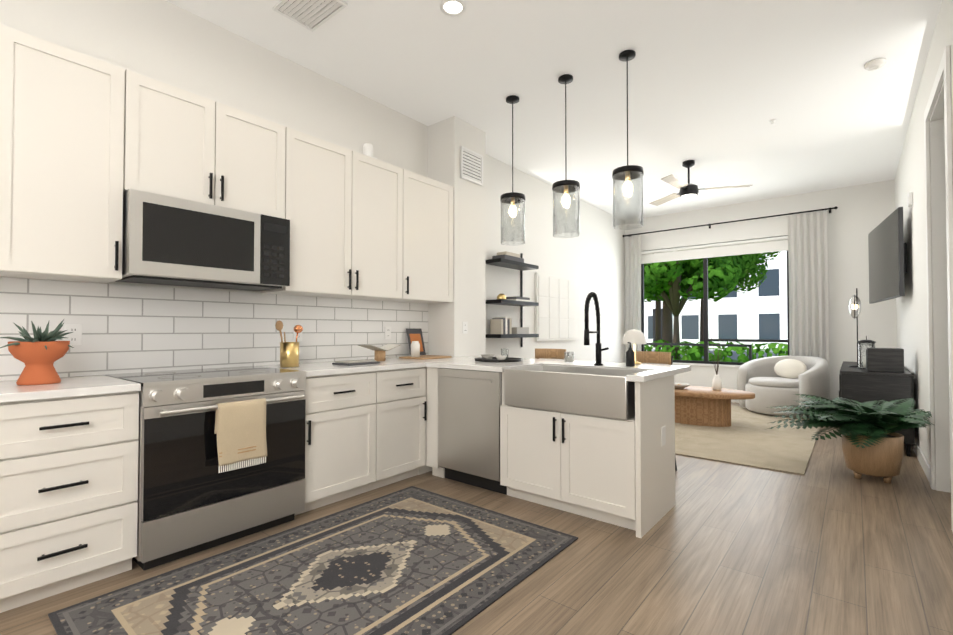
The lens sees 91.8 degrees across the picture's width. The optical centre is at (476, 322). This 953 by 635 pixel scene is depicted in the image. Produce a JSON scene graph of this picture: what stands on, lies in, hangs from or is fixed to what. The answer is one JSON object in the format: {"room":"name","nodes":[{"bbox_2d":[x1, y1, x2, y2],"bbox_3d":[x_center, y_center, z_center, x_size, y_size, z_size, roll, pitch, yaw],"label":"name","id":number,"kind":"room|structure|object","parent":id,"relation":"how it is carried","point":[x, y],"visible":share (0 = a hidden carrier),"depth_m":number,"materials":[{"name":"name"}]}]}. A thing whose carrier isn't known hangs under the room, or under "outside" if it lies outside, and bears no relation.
{"room":"kitchen","nodes":[
{"label":"kitchen","id":0,"kind":"room"},
{"bbox_2d":[0,0,624,380],"bbox_3d":[-0.461,-0.367,4.772,0.140,3.220,10.380,-1,-1,39],"label":"wall","id":1,"kind":"structure","parent":0,"point":[168,42],"depth_m":3.83,"materials":[{"name":"white paint"}]},
{"bbox_2d":[0,24,124,282],"bbox_3d":[-2.118,-0.783,2.334,0.380,1.110,0.476,-1,-1,39],"label":"upper cabinet","id":2,"kind":"object","parent":1,"relation":"attached to","point":[61,153],"visible":1,"depth_m":2.23,"materials":[{"name":"white wood"}]},
{"bbox_2d":[115,69,289,290],"bbox_3d":[-1.668,-0.779,2.848,0.427,1.100,0.885,-1,-1,39],"label":"upper cabinet","id":3,"kind":"object","parent":1,"relation":"attached to","point":[203,192],"visible":0.96,"depth_m":2.68,"materials":[{"name":"white wood"}]},
{"bbox_2d":[115,189,289,290],"bbox_3d":[-1.668,-0.458,2.841,0.426,0.456,0.870,-1,-1,39],"label":"microwave","id":4,"kind":"object","parent":3,"relation":"in","point":[167,239],"depth_m":2.64,"materials":[{"name":"silver metal"}]},
{"bbox_2d":[0,277,427,380],"bbox_3d":[-1.646,0.047,3.195,0.009,0.517,3.668,-1,-1,39],"label":"tile backsplash","id":5,"kind":"structure","parent":1,"relation":"attached to","point":[130,329],"depth_m":2.94,"materials":[{"name":"white tile"}]},
{"bbox_2d":[64,324,81,344],"bbox_3d":[-2.192,0.065,2.512,0.008,0.116,0.072,-1,-1,39],"label":"outlet","id":6,"kind":"object","parent":5,"relation":"attached to","point":[74,337],"visible":0.77,"depth_m":2.51,"materials":[{"name":"white plastic"}]},
{"bbox_2d":[293,326,301,340],"bbox_3d":[-1.363,0.082,3.526,0.008,0.116,0.072,-1,-1,39],"label":"outlet","id":7,"kind":"object","parent":5,"relation":"attached to","point":[299,338],"visible":0.67,"depth_m":3.52,"materials":[{"name":"white plastic"}]},
{"bbox_2d":[385,327,390,338],"bbox_3d":[-0.806,0.094,4.207,0.008,0.116,0.072,-1,-1,39],"label":"outlet","id":8,"kind":"object","parent":5,"relation":"attached to","point":[387,332],"visible":1,"depth_m":4.20,"materials":[{"name":"white plastic"}]},
{"bbox_2d":[260,127,351,296],"bbox_3d":[-1.238,-0.765,3.411,0.380,1.110,0.528,-1,-1,39],"label":"upper cabinet","id":9,"kind":"object","parent":1,"relation":"attached to","point":[318,188],"visible":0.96,"depth_m":3.31,"materials":[{"name":"white wood"}]},
{"bbox_2d":[329,151,402,299],"bbox_3d":[-0.907,-0.758,3.816,0.380,1.110,0.513,-1,-1,39],"label":"upper cabinet","id":10,"kind":"object","parent":1,"relation":"attached to","point":[377,234],"visible":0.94,"depth_m":3.71,"materials":[{"name":"white wood"}]},
{"bbox_2d":[363,143,376,158],"bbox_3d":[-0.884,-1.387,3.766,0.120,0.144,0.100,-1,-1,39],"label":"box","id":11,"kind":"object","parent":10,"relation":"on","point":[367,149],"visible":0.52,"depth_m":3.73,"materials":[{"name":"white plastic"}]},
{"bbox_2d":[377,169,452,303],"bbox_3d":[-0.543,-0.751,4.262,0.380,1.110,0.636,-1,-1,39],"label":"upper cabinet","id":12,"kind":"object","parent":1,"relation":"attached to","point":[427,240],"visible":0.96,"depth_m":4.15,"materials":[{"name":"white wood"}]},
{"bbox_2d":[486,251,538,346],"bbox_3d":[0.422,-0.294,5.535,0.258,1.200,0.800,-1,-1,39],"label":"wall shelf unit","id":13,"kind":"object","parent":1,"relation":"attached to","point":[501,327],"visible":0.98,"depth_m":5.38,"materials":[{"name":"black metal"}]},
{"bbox_2d":[535,272,577,340],"bbox_3d":[1.163,-0.206,6.607,0.046,0.920,1.160,-1,-1,39],"label":"canvas art","id":14,"kind":"object","parent":1,"relation":"attached to","point":[556,311],"visible":1,"depth_m":6.52},
{"bbox_2d":[428,116,485,356],"bbox_3d":[-0.198,-0.368,4.699,0.360,3.220,0.480,-1,-1,39],"label":"chase","id":15,"kind":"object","parent":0,"point":[448,137],"visible":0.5,"depth_m":4.55,"materials":[{"name":"white paint"}]},
{"bbox_2d":[463,322,467,333],"bbox_3d":[-0.110,0.049,4.505,0.008,0.116,0.072,-1,-1,39],"label":"outlet","id":16,"kind":"object","parent":15,"relation":"attached to","point":[465,327],"visible":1,"depth_m":4.50,"materials":[{"name":"white plastic"}]},
{"bbox_2d":[460,146,482,185],"bbox_3d":[-0.046,-1.555,4.602,0.020,0.310,0.330,-1,-1,39],"label":"air vent","id":17,"kind":"object","parent":15,"relation":"attached to","point":[471,165],"visible":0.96,"depth_m":4.59,"materials":[{"name":"white plastic"}]},
{"bbox_2d":[0,402,952,634],"bbox_3d":[1.533,1.265,3.115,5.290,0.100,10.380,-1,-1,39],"label":"floor","id":18,"kind":"structure","parent":0,"point":[827,543],"depth_m":2.31,"materials":[{"name":"brown wood"}]},
{"bbox_2d":[0,391,138,612],"bbox_3d":[-2.020,0.763,2.183,0.690,0.873,0.546,-1,-1,39],"label":"drawers","id":19,"kind":"object","parent":18,"relation":"on","point":[68,493],"visible":0.98,"depth_m":2.00,"materials":[{"name":"white wood"}]},
{"bbox_2d":[0,375,140,402],"bbox_3d":[-2.201,0.303,1.983,0.678,0.035,1.096,-1,-1,39],"label":"countertop","id":20,"kind":"structure","parent":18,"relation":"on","point":[11,391],"depth_m":2.08,"materials":[{"name":"white stone"}]},
{"bbox_2d":[0,319,72,384],"bbox_3d":[-2.079,0.134,2.188,0.313,0.309,0.281,-1,-1,39],"label":"terracotta planter","id":21,"kind":"object","parent":20,"relation":"on","point":[40,353],"visible":1,"depth_m":2.15,"materials":[{"name":"orange ceramic"}]},
{"bbox_2d":[105,366,305,570],"bbox_3d":[-1.541,0.750,2.689,0.784,0.915,0.836,-1,-1,39],"label":"range oven","id":22,"kind":"object","parent":18,"relation":"on","point":[221,456],"visible":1,"depth_m":2.41,"materials":[{"name":"silver metal"}]},
{"bbox_2d":[214,398,266,472],"bbox_3d":[-1.256,0.594,2.468,0.061,0.352,0.262,-1,-1,39],"label":"towel","id":23,"kind":"object","parent":22,"relation":"hanging from","point":[240,426],"depth_m":2.44,"materials":[{"name":"beige fabric"}]},
{"bbox_2d":[48,486,577,634],"bbox_3d":[-0.588,1.195,2.228,1.350,0.008,2.000,-1,-1,39],"label":"runner rug","id":24,"kind":"object","parent":18,"relation":"on","point":[411,560],"visible":0.91,"depth_m":2.14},
{"bbox_2d":[294,371,375,515],"bbox_3d":[-1.135,0.781,3.267,0.690,0.873,0.566,-1,-1,39],"label":"base cabinet","id":25,"kind":"object","parent":18,"relation":"on","point":[340,436],"visible":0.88,"depth_m":3.06,"materials":[{"name":"white wood"}]},
{"bbox_2d":[260,357,464,376],"bbox_3d":[-0.835,0.332,3.652,0.681,0.035,1.530,-1,-1,39],"label":"countertop","id":26,"kind":"structure","parent":25,"relation":"on","point":[316,368],"depth_m":3.31,"materials":[{"name":"white stone"}]},
{"bbox_2d":[275,320,302,366],"bbox_3d":[-1.301,0.145,3.214,0.124,0.321,0.158,-1,-1,39],"label":"utensil crock","id":27,"kind":"object","parent":26,"relation":"on","point":[289,354],"visible":1,"depth_m":3.17,"materials":[{"name":"gold metal"}]},
{"bbox_2d":[332,360,379,365],"bbox_3d":[-0.904,0.299,3.476,0.200,0.022,0.290,-1,-1,39],"label":"stack","id":28,"kind":"object","parent":26,"relation":"on","point":[355,362],"visible":1,"depth_m":3.42,"materials":[{"name":"grey"}]},
{"bbox_2d":[358,344,400,360],"bbox_3d":[-0.802,0.249,3.839,0.180,0.135,0.320,-1,-1,39],"label":"cookbook stand","id":29,"kind":"object","parent":26,"relation":"on","point":[379,353],"visible":0.96,"depth_m":3.81,"materials":[{"name":"brown wood"}]},
{"bbox_2d":[399,328,451,359],"bbox_3d":[-0.496,0.188,4.250,0.385,0.270,0.380,-1,-1,39],"label":"tray","id":30,"kind":"object","parent":26,"relation":"on","point":[416,343],"visible":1,"depth_m":4.33,"materials":[{"name":"brown wood"}]},
{"bbox_2d":[368,367,426,490],"bbox_3d":[-0.799,0.788,3.677,0.690,0.873,0.490,-1,-1,39],"label":"base cabinet","id":31,"kind":"object","parent":18,"relation":"on","point":[401,410],"visible":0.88,"depth_m":3.47,"materials":[{"name":"white wood"}]},
{"bbox_2d":[418,367,431,474],"bbox_3d":[-0.463,0.796,4.134,0.636,0.873,0.640,-1,-1,39],"label":"base cabinet","id":32,"kind":"object","parent":18,"relation":"on","point":[423,469],"visible":0.04,"depth_m":3.73,"materials":[{"name":"white wood"}]},
{"bbox_2d":[426,367,444,477],"bbox_3d":[-0.316,0.788,3.674,0.125,0.873,0.107,-1,-1,39],"label":"filler panel","id":33,"kind":"object","parent":18,"relation":"on","point":[432,424],"visible":0.57,"depth_m":3.64,"materials":[{"name":"white wood"}]},
{"bbox_2d":[438,368,506,494],"bbox_3d":[0.114,0.787,3.625,0.598,0.873,0.658,-1,-1,39],"label":"dishwasher","id":34,"kind":"object","parent":18,"relation":"on","point":[469,402],"visible":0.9,"depth_m":3.38,"materials":[{"name":"silver metal"}]},
{"bbox_2d":[535,349,568,359],"bbox_3d":[0.644,0.749,4.447,0.406,0.982,0.430,-1,-1,39],"label":"bar stool","id":35,"kind":"object","parent":18,"relation":"on","point":[550,353],"visible":0.31,"depth_m":4.63,"materials":[{"name":"brown wood"}]},
{"bbox_2d":[500,372,674,537],"bbox_3d":[0.734,0.779,3.135,0.978,0.873,0.674,-1,-1,39],"label":"base cabinet","id":36,"kind":"object","parent":18,"relation":"on","point":[619,472],"visible":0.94,"depth_m":2.84,"materials":[{"name":"white wood"}]},
{"bbox_2d":[424,356,690,381],"bbox_3d":[0.299,0.332,3.681,2.398,0.035,0.970,-1,-1,39],"label":"countertop","id":37,"kind":"structure","parent":36,"relation":"on","point":[653,372],"depth_m":3.34,"materials":[{"name":"white stone"}]},
{"bbox_2d":[474,348,520,361],"bbox_3d":[0.178,0.267,3.852,0.390,0.099,0.390,-1,-1,39],"label":"tray","id":38,"kind":"object","parent":37,"relation":"on","point":[490,358],"visible":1,"depth_m":3.81,"materials":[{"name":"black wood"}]},
{"bbox_2d":[564,352,573,362],"bbox_3d":[0.722,0.270,3.601,0.074,0.085,0.074,-1,-1,39],"label":"glass candle","id":39,"kind":"object","parent":37,"relation":"on","point":[569,358],"visible":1,"depth_m":3.58,"materials":[{"name":"clear glass"}]},
{"bbox_2d":[504,365,644,419],"bbox_3d":[0.680,0.440,3.097,0.858,0.245,0.502,-1,-1,39],"label":"farmhouse sink","id":40,"kind":"object","parent":37,"relation":"in","point":[605,392],"visible":0.79,"depth_m":2.89,"materials":[{"name":"silver metal"}]},
{"bbox_2d":[584,292,608,364],"bbox_3d":[0.847,0.044,3.272,0.109,0.525,0.242,-1,-1,39],"label":"faucet","id":41,"kind":"object","parent":37,"relation":"on","point":[590,295],"visible":1,"depth_m":3.32,"materials":[{"name":"black metal"}]},
{"bbox_2d":[626,342,634,365],"bbox_3d":[1.080,0.222,3.251,0.060,0.170,0.070,-1,-1,39],"label":"soap dispenser","id":42,"kind":"object","parent":37,"relation":"on","point":[630,356],"visible":1,"depth_m":3.23,"materials":[{"name":"black plastic"}]},
{"bbox_2d":[623,329,645,363],"bbox_3d":[1.189,0.179,3.479,0.170,0.262,0.170,-1,-1,39],"label":"mushroom lamp","id":43,"kind":"object","parent":37,"relation":"on","point":[634,337],"visible":0.94,"depth_m":3.42,"materials":[{"name":"white metal"}]},
{"bbox_2d":[661,426,665,445],"bbox_3d":[1.173,0.712,2.902,0.008,0.116,0.072,-1,-1,39],"label":"outlet","id":44,"kind":"object","parent":36,"relation":"attached to","point":[663,432],"visible":1,"depth_m":2.89,"materials":[{"name":"white plastic"}]},
{"bbox_2d":[636,351,676,470],"bbox_3d":[1.395,0.738,3.833,0.406,0.982,0.430,-1,-1,39],"label":"bar stool","id":45,"kind":"object","parent":18,"relation":"on","point":[654,357],"visible":0.27,"depth_m":3.98,"materials":[{"name":"brown wood"}]},
{"bbox_2d":[675,405,820,474],"bbox_3d":[2.740,1.255,5.842,2.530,0.011,3.450,-1,-1,39],"label":"living room rug","id":46,"kind":"object","parent":18,"relation":"on","point":[747,437],"visible":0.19,"depth_m":4.74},
{"bbox_2d":[675,386,754,426],"bbox_3d":[2.728,1.042,5.823,1.360,0.410,0.740,-1,-1,39],"label":"coffee table","id":47,"kind":"object","parent":46,"relation":"on","point":[702,406],"visible":0.73,"depth_m":5.55,"materials":[{"name":"brown wood"}]},
{"bbox_2d":[674,382,689,388],"bbox_3d":[2.546,0.807,5.872,0.310,0.060,0.310,-1,-1,39],"label":"decorative bowl","id":48,"kind":"object","parent":47,"relation":"on","point":[681,385],"visible":0.71,"depth_m":5.78,"materials":[{"name":"white ceramic"}]},
{"bbox_2d":[707,336,722,389],"bbox_3d":[2.946,0.486,5.728,0.172,0.697,0.200,-1,-1,39],"label":"vase","id":49,"kind":"object","parent":47,"relation":"on","point":[716,382],"visible":1,"depth_m":5.70,"materials":[{"name":"white ceramic"}]},
{"bbox_2d":[737,356,829,416],"bbox_3d":[4.288,0.860,6.501,1.091,0.766,0.993,-1,-1,39],"label":"barrel armchair","id":50,"kind":"object","parent":46,"relation":"on","point":[777,381],"visible":0.9,"depth_m":6.27,"materials":[{"name":"fabric"}]},
{"bbox_2d":[766,394,932,482],"bbox_3d":[3.006,0.914,3.815,1.051,0.625,1.468,-1,-1,39],"label":"potted plant","id":51,"kind":"object","parent":18,"relation":"on","point":[872,443],"visible":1,"depth_m":3.52,"materials":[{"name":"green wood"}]},
{"bbox_2d":[839,361,914,456],"bbox_3d":[4.349,0.866,5.082,0.550,0.765,1.824,-1,-1,39],"label":"media console","id":52,"kind":"object","parent":18,"relation":"on","point":[860,385],"visible":0.54,"depth_m":4.38,"materials":[{"name":"black wood"}]},
{"bbox_2d":[848,288,862,366],"bbox_3d":[4.133,0.054,5.014,0.160,0.854,0.266,-1,-1,39],"label":"globe lamp","id":53,"kind":"object","parent":52,"relation":"on","point":[855,306],"visible":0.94,"depth_m":5.01,"materials":[{"name":"black metal"}]},
{"bbox_2d":[857,336,875,368],"bbox_3d":[4.029,0.306,4.772,0.150,0.342,0.150,-1,-1,39],"label":"decorative lantern","id":54,"kind":"object","parent":52,"relation":"on","point":[863,361],"visible":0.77,"depth_m":4.76,"materials":[{"name":"black metal"}]},
{"bbox_2d":[866,348,903,372],"bbox_3d":[3.943,0.360,4.467,0.268,0.224,0.220,-1,-1,39],"label":"speaker box","id":55,"kind":"object","parent":52,"relation":"on","point":[891,360],"visible":1,"depth_m":4.38,"materials":[{"name":"black plastic"}]},
{"bbox_2d":[166,0,941,219],"bbox_3d":[1.533,-2.054,3.171,5.290,0.100,10.380,-1,-1,39],"label":"ceiling","id":56,"kind":"structure","parent":0,"point":[715,87],"depth_m":3.77,"materials":[{"name":"white paint"}]},
{"bbox_2d":[273,0,347,31],"bbox_3d":[-1.054,-1.998,2.921,0.400,0.016,0.280,-1,-1,39],"label":"ceiling vent","id":57,"kind":"object","parent":56,"relation":"in","point":[312,15],"visible":0.98,"depth_m":2.95,"materials":[{"name":"white plastic"}]},
{"bbox_2d":[440,0,465,15],"bbox_3d":[-0.149,-2.001,2.930,0.170,0.010,0.170,-1,-1,39],"label":"recessed light","id":58,"kind":"object","parent":56,"relation":"in","point":[453,7],"visible":1,"depth_m":2.94,"materials":[{"name":"white plastic"}]},
{"bbox_2d":[500,95,524,245],"bbox_3d":[0.320,-1.343,4.086,0.224,1.288,0.224,-1,-1,39],"label":"pendant light","id":59,"kind":"object","parent":56,"relation":"hanging from","point":[512,198],"visible":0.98,"depth_m":4.06,"materials":[{"name":"clear glass"}]},
{"bbox_2d":[552,74,579,237],"bbox_3d":[0.727,-1.348,3.753,0.224,1.288,0.224,-1,-1,39],"label":"pendant light","id":60,"kind":"object","parent":56,"relation":"hanging from","point":[566,187],"visible":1,"depth_m":3.73,"materials":[{"name":"glass"}]},
{"bbox_2d":[612,50,643,229],"bbox_3d":[1.122,-1.354,3.431,0.224,1.288,0.224,-1,-1,39],"label":"pendant light","id":61,"kind":"object","parent":56,"relation":"hanging from","point":[627,174],"visible":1,"depth_m":3.41,"materials":[{"name":"glass"}]},
{"bbox_2d":[649,160,751,205],"bbox_3d":[2.531,-1.731,5.526,1.235,0.463,1.124,-1,-1,39],"label":"ceiling fan","id":62,"kind":"object","parent":56,"relation":"hanging from","point":[689,191],"visible":1,"depth_m":5.56,"materials":[{"name":"beige wood"}]},
{"bbox_2d":[864,58,885,70],"bbox_3d":[3.062,-1.976,3.548,0.130,0.039,0.130,-1,-1,39],"label":"smoke detector","id":63,"kind":"object","parent":56,"relation":"attached to","point":[875,64],"visible":0.98,"depth_m":3.52,"materials":[{"name":"white plastic"}]},
{"bbox_2d":[624,180,895,400],"bbox_3d":[4.281,-0.321,7.509,3.720,3.220,0.140,-1,-1,39],"label":"wall","id":64,"kind":"structure","parent":0,"point":[861,208],"depth_m":6.69,"materials":[{"name":"white paint"}]},
{"bbox_2d":[641,235,788,366],"bbox_3d":[3.902,-0.300,7.764,2.350,2.048,0.125,-1,-1,39],"label":"window","id":65,"kind":"structure","parent":64,"relation":"in","point":[754,246],"depth_m":7.77,"materials":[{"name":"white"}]},
{"bbox_2d":[623,206,837,236],"bbox_3d":[3.956,-1.619,7.607,3.144,0.080,0.149,-1,-1,39],"label":"curtain rod","id":66,"kind":"object","parent":64,"relation":"attached to","point":[792,213],"visible":0.98,"depth_m":7.37,"materials":[{"name":"black metal"}]},
{"bbox_2d":[624,235,640,362],"bbox_3d":[2.843,-0.147,8.424,0.325,2.865,0.087,-1,-1,39],"label":"curtain","id":67,"kind":"object","parent":66,"relation":"hanging from","point":[632,272],"visible":0.71,"depth_m":8.43,"materials":[{"name":"fabric"}]},
{"bbox_2d":[787,211,829,399],"bbox_3d":[4.867,-0.175,6.770,0.490,2.865,0.086,-1,-1,39],"label":"curtain","id":68,"kind":"object","parent":66,"relation":"hanging from","point":[809,303],"visible":0.73,"depth_m":6.77,"materials":[{"name":"fabric"}]},
{"bbox_2d":[892,0,952,489],"bbox_3d":[2.551,-0.409,2.311,0.140,3.220,10.380,-1,-1,39],"label":"wall","id":69,"kind":"structure","parent":0,"point":[911,308],"depth_m":4.07,"materials":[{"name":"white paint"}]},
{"bbox_2d":[868,207,906,303],"bbox_3d":[4.592,-0.690,5.160,0.294,0.880,1.485,-1,-1,39],"label":"screen","id":70,"kind":"object","parent":69,"relation":"attached to","point":[887,248],"visible":1,"depth_m":4.95,"materials":[{"name":"black plastic"}]},
{"bbox_2d":[907,192,912,206],"bbox_3d":[4.165,-1.183,4.441,0.034,0.120,0.120,-1,-1,39],"label":"light switch","id":71,"kind":"object","parent":69,"relation":"attached to","point":[910,199],"visible":1,"depth_m":4.40,"materials":[{"name":"white plastic"}]},
{"bbox_2d":[911,440,929,482],"bbox_3d":[4.538,1.190,4.840,0.012,0.110,3.592,-1,-1,39],"label":"baseboard","id":72,"kind":"structure","parent":69,"relation":"attached to","point":[923,462],"depth_m":3.89,"materials":[{"name":"white wood"}]},
{"bbox_2d":[924,45,952,531],"bbox_3d":[3.112,-0.189,3.011,0.158,2.805,1.070,-1,-1,39],"label":"door frame","id":73,"kind":"structure","parent":69,"relation":"attached to","point":[938,168],"depth_m":3.35,"materials":[{"name":"white wood"}]},
{"label":"outside","id":74,"kind":"structure","parent":0,"visible":0},
{"bbox_2d":[646,347,785,361],"bbox_3d":[20.909,2.151,46.576,100.000,0.100,81.460,-1,-1,39],"label":"ground","id":75,"kind":"structure","parent":74,"point":[734,356],"depth_m":25.23,"materials":[{"name":"plant"}]},
{"bbox_2d":[644,343,751,360],"bbox_3d":[4.702,0.979,10.443,2.650,1.020,0.050,-1,-1,39],"label":"rail","id":76,"kind":"object","parent":75,"relation":"on","point":[728,345],"visible":0.23,"depth_m":10.06,"materials":[{"name":"black metal"}]},
{"bbox_2d":[644,240,787,348],"bbox_3d":[18.727,-6.072,40.884,44.000,16.150,13.250,-1,-1,39],"label":"building","id":77,"kind":"structure","parent":75,"relation":"on","point":[760,312],"depth_m":33.33,"materials":[{"name":"white paint"}]},
{"bbox_2d":[644,240,787,361],"bbox_3d":[9.219,-2.658,23.467,13.754,9.266,16.442,-1,-1,39],"label":"trees","id":78,"kind":"object","parent":75,"relation":"on","point":[669,284],"visible":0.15,"depth_m":16.20,"materials":[{"name":"green plant"}]}
]}

